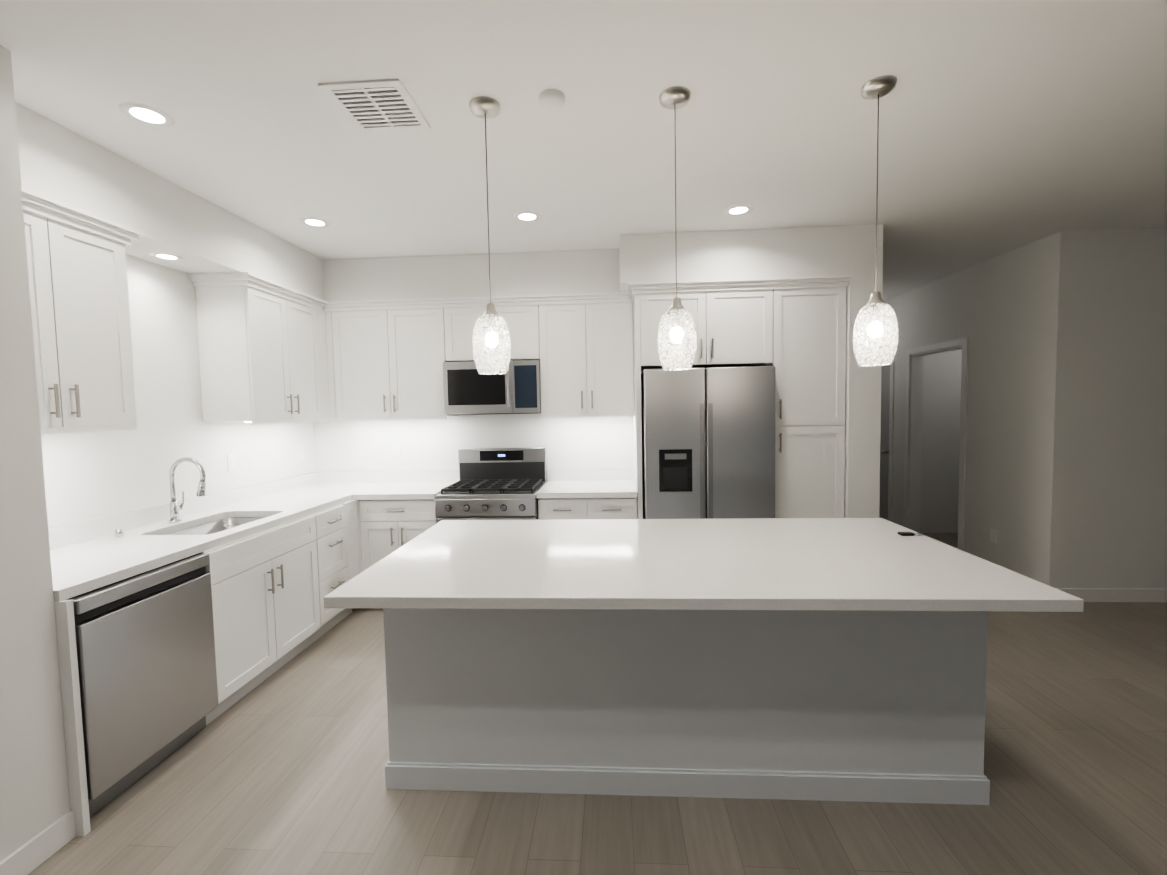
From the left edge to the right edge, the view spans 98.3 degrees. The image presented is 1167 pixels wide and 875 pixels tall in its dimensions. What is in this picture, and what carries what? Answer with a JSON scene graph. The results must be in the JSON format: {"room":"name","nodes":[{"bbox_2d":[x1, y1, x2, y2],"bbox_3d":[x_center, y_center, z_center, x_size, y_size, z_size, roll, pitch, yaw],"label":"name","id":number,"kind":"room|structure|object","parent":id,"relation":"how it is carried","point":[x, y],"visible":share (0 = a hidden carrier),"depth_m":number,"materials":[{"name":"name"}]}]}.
{"room":"kitchen","nodes":[
{"label":"kitchen","id":0,"kind":"room"},
{"bbox_2d":[15,102,849,309],"bbox_3d":[-0.342,-1.224,2.944,4.308,0.339,2.668,-1,3,3],"label":"soffit","id":1,"kind":"structure","parent":0,"point":[198,234],"depth_m":3.53,"materials":[{"name":"white paint"}]},
{"bbox_2d":[150,252,182,260],"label":"recessed light","id":2,"kind":"object","parent":1,"relation":"in","point":[172,257],"depth_m":2.81,"materials":[{"name":"white"}]},
{"bbox_2d":[0,45,1166,861],"bbox_3d":[1.644,-0.021,2.419,8.540,2.760,10.320,-1,3,3],"label":"wall","id":3,"kind":"structure","parent":0,"point":[1066,449],"depth_m":3.73,"materials":[{"name":"white paint"}]},
{"bbox_2d":[0,810,75,874],"bbox_3d":[-1.990,1.530,-0.300,0.013,0.100,4.300,-1,3,3],"label":"baseboard","id":4,"kind":"structure","parent":3,"relation":"attached to","point":[40,848],"depth_m":1.73,"materials":[{"name":"white wood"}]},
{"bbox_2d":[21,186,144,433],"bbox_3d":[-2.336,-0.493,2.126,0.399,0.953,0.720,-1,3,3],"label":"upper cabinet","id":5,"kind":"object","parent":3,"relation":"attached to","point":[78,288],"visible":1,"depth_m":2.19,"materials":[{"name":"white wood"}]},
{"bbox_2d":[227,454,235,471],"bbox_3d":[-2.442,0.175,3.508,0.007,0.115,0.075,-1,3,3],"label":"electrical outlet plate","id":6,"kind":"object","parent":3,"relation":"attached to","point":[231,459],"depth_m":3.50,"materials":[{"name":"white plastic"}]},
{"bbox_2d":[188,272,329,424],"bbox_3d":[-2.247,-0.579,3.638,0.399,0.953,0.921,-1,3,3],"label":"upper cabinet","id":7,"kind":"object","parent":3,"relation":"attached to","point":[262,342],"visible":1,"depth_m":3.31,"materials":[{"name":"white wood"}]},
{"bbox_2d":[324,292,633,420],"bbox_3d":[-0.833,-0.633,4.153,2.467,0.953,0.379,-1,3,3],"label":"upper cabinet","id":8,"kind":"object","parent":3,"relation":"attached to","point":[386,358],"visible":0.81,"depth_m":4.01,"materials":[{"name":"white wood"}]},
{"bbox_2d":[443,360,540,414],"bbox_3d":[-0.715,-0.399,4.125,0.756,0.416,0.445,-1,3,3],"label":"microwave","id":9,"kind":"object","parent":8,"relation":"attached to","point":[469,389],"visible":0.85,"depth_m":3.95,"materials":[{"name":"silver metal"}]},
{"bbox_2d":[879,365,889,519],"bbox_3d":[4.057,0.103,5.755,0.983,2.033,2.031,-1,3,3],"label":"hall door","id":10,"kind":"structure","parent":3,"relation":"in","point":[884,433],"depth_m":6.19,"materials":[{"name":"grey paint"}]},
{"bbox_2d":[888,337,968,550],"bbox_3d":[3.691,0.072,5.791,0.136,2.125,2.160,-1,3,3],"label":"door frame","id":11,"kind":"structure","parent":3,"relation":"attached to","point":[913,432],"depth_m":5.59,"materials":[{"name":"white wood"}]},
{"bbox_2d":[990,529,996,543],"bbox_3d":[3.565,0.858,4.390,0.006,0.115,0.075,-1,3,3],"label":"electrical outlet plate","id":12,"kind":"object","parent":3,"relation":"attached to","point":[993,533],"depth_m":4.39,"materials":[{"name":"white plastic"}]},
{"bbox_2d":[1056,588,1166,601],"bbox_3d":[4.711,1.180,3.766,2.373,0.100,0.013,-1,3,3],"label":"baseboard","id":13,"kind":"structure","parent":3,"relation":"attached to","point":[1087,594],"depth_m":3.80,"materials":[{"name":"white wood"}]},
{"bbox_2d":[0,0,1166,300],"bbox_3d":[1.617,-1.438,2.341,8.540,0.080,10.320,-1,3,3],"label":"ceiling","id":14,"kind":"structure","parent":0,"point":[1006,126],"depth_m":2.13,"materials":[{"name":"white paint"}]},
{"bbox_2d":[118,102,174,126],"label":"recessed light","id":15,"kind":"object","parent":14,"relation":"in","point":[155,117],"depth_m":2.06,"materials":[{"name":"white"}]},
{"bbox_2d":[300,217,329,227],"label":"recessed light","id":16,"kind":"object","parent":14,"relation":"in","point":[311,221],"depth_m":3.25,"materials":[{"name":"white"}]},
{"bbox_2d":[318,79,429,131],"bbox_3d":[-0.829,-1.331,2.038,0.310,0.008,0.320,-1,3,3],"label":"ceiling vent","id":17,"kind":"object","parent":14,"relation":"in","point":[377,105],"visible":1,"depth_m":2.02,"materials":[{"name":"white metal"}]},
{"bbox_2d":[469,96,510,374],"bbox_3d":[-0.389,-0.804,2.073,0.158,1.079,0.158,-1,3,3],"label":"pendant light","id":18,"kind":"object","parent":14,"relation":"hanging from","point":[491,343],"visible":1,"depth_m":2.04,"materials":[{"name":"white glass"}]},
{"bbox_2d":[513,211,540,221],"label":"recessed light","id":19,"kind":"object","parent":14,"relation":"in","point":[527,216],"depth_m":3.21,"materials":[{"name":"white"}]},
{"bbox_2d":[539,89,564,110],"bbox_3d":[-0.125,-1.331,1.997,0.104,0.030,0.104,-1,3,3],"label":"smoke detector","id":20,"kind":"object","parent":14,"relation":"attached to","point":[552,99],"visible":0.96,"depth_m":1.97,"materials":[{"name":"white plastic"}]},
{"bbox_2d":[657,86,696,370],"bbox_3d":[0.372,-0.816,2.032,0.158,1.079,0.158,-1,3,3],"label":"pendant light","id":21,"kind":"object","parent":14,"relation":"hanging from","point":[676,341],"visible":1,"depth_m":2.00,"materials":[{"name":"white glass"}]},
{"bbox_2d":[724,205,752,215],"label":"recessed light","id":22,"kind":"object","parent":14,"relation":"in","point":[735,210],"depth_m":3.18,"materials":[{"name":"white"}]},
{"bbox_2d":[853,75,898,365],"bbox_3d":[1.156,-0.829,1.991,0.158,1.079,0.158,-1,3,3],"label":"pendant light","id":23,"kind":"object","parent":14,"relation":"hanging from","point":[875,336],"visible":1,"depth_m":1.96,"materials":[{"name":"white glass"}]},
{"bbox_2d":[28,533,1166,874],"bbox_3d":[1.670,1.387,2.498,8.540,0.060,10.320,-1,3,3],"label":"floor","id":24,"kind":"structure","parent":0,"point":[282,771],"depth_m":1.93,"materials":[{"name":"brown wood"}]},
{"bbox_2d":[66,552,218,817],"bbox_3d":[-2.107,1.008,2.165,0.612,0.873,0.604,-1,3,3],"label":"dishwasher","id":25,"kind":"object","parent":24,"relation":"on","point":[145,644],"visible":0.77,"depth_m":2.08,"materials":[{"name":"silver metal"}]},
{"bbox_2d":[70,512,325,727],"bbox_3d":[-2.117,0.967,2.909,0.697,0.874,0.878,-1,3,3],"label":"base cabinet","id":26,"kind":"object","parent":24,"relation":"on","point":[271,588],"depth_m":2.80,"materials":[{"name":"white wood"}]},
{"bbox_2d":[48,457,383,601],"bbox_3d":[-2.118,0.404,3.141,0.690,0.612,2.666,-1,3,3],"label":"countertop","id":27,"kind":"structure","parent":26,"relation":"on","point":[91,554],"depth_m":2.78,"materials":[{"name":"white stone"}]},
{"bbox_2d":[115,457,205,536],"bbox_3d":[-2.301,0.310,2.779,0.232,0.377,0.411,-1,3,3],"label":"faucet","id":28,"kind":"object","parent":27,"relation":"on","point":[174,522],"depth_m":2.90,"materials":[{"name":"silver metal"}]},
{"bbox_2d":[166,517,264,534],"bbox_3d":[-2.103,0.625,2.927,0.408,0.194,0.628,-1,3,3],"label":"sink","id":29,"kind":"object","parent":27,"relation":"in","point":[216,524],"depth_m":3.11,"materials":[{"name":"silver metal"}]},
{"bbox_2d":[318,500,359,631],"bbox_3d":[-2.076,0.927,3.612,0.697,0.874,0.533,-1,3,3],"label":"base cabinet","id":30,"kind":"object","parent":24,"relation":"on","point":[338,524],"depth_m":3.58,"materials":[{"name":"white wood"}]},
{"bbox_2d":[357,499,436,572],"bbox_3d":[-1.392,0.885,4.133,0.607,0.874,0.656,-1,3,3],"label":"base cabinet","id":31,"kind":"object","parent":24,"relation":"on","point":[386,528],"visible":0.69,"depth_m":3.83,"materials":[{"name":"white wood"}]},
{"bbox_2d":[356,470,458,499],"bbox_3d":[-1.404,0.378,4.110,0.619,0.140,0.648,-1,3,3],"label":"countertop","id":32,"kind":"structure","parent":31,"relation":"on","point":[388,485],"depth_m":4.31,"materials":[{"name":"white stone"}]},
{"bbox_2d":[435,447,546,523],"bbox_3d":[-0.708,0.711,4.051,0.756,1.205,0.718,-1,3,3],"label":"range","id":33,"kind":"object","parent":24,"relation":"on","point":[499,483],"visible":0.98,"depth_m":3.94,"materials":[{"name":"silver metal"}]},
{"bbox_2d":[538,498,636,519],"bbox_3d":[0.051,0.863,4.047,0.735,0.874,0.656,-1,3,3],"label":"base cabinet","id":34,"kind":"object","parent":24,"relation":"on","point":[580,508],"visible":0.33,"depth_m":3.73,"materials":[{"name":"white wood"}]},
{"bbox_2d":[536,468,636,497],"bbox_3d":[0.040,0.356,4.024,0.739,0.140,0.648,-1,3,3],"label":"countertop","id":35,"kind":"structure","parent":34,"relation":"on","point":[594,483],"depth_m":4.12,"materials":[{"name":"white stone"}]},
{"bbox_2d":[383,609,989,804],"bbox_3d":[0.383,0.950,2.374,2.345,0.874,0.836,-1,3,3],"label":"kitchen island","id":36,"kind":"object","parent":24,"relation":"on","point":[872,706],"visible":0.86,"depth_m":1.97,"materials":[{"name":"white paint"}]},
{"bbox_2d":[324,518,1083,611],"bbox_3d":[0.366,0.501,2.199,2.407,0.040,1.168,-1,3,3],"label":"island countertop","id":37,"kind":"structure","parent":36,"relation":"on","point":[826,564],"depth_m":1.89,"materials":[{"name":"white stone"}]},
{"bbox_2d":[898,532,923,535],"bbox_3d":[1.519,0.446,2.337,0.107,0.012,0.042,-1,3,3],"label":"key fob","id":38,"kind":"object","parent":37,"relation":"on","point":[906,533],"visible":0.98,"depth_m":2.33,"materials":[{"name":"black plastic"}]},
{"bbox_2d":[641,366,775,518],"bbox_3d":[0.915,0.390,3.923,0.910,1.800,0.714,-1,3,3],"label":"fridge","id":39,"kind":"object","parent":24,"relation":"on","point":[708,443],"visible":0.6,"depth_m":3.55,"materials":[{"name":"silver metal"}]},
{"bbox_2d":[627,275,850,518],"bbox_3d":[1.122,0.076,3.930,1.538,2.418,0.674,-1,3,3],"label":"tall cabinet","id":40,"kind":"object","parent":24,"relation":"on","point":[792,330],"visible":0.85,"depth_m":3.60,"materials":[{"name":"white wood"}]}
]}

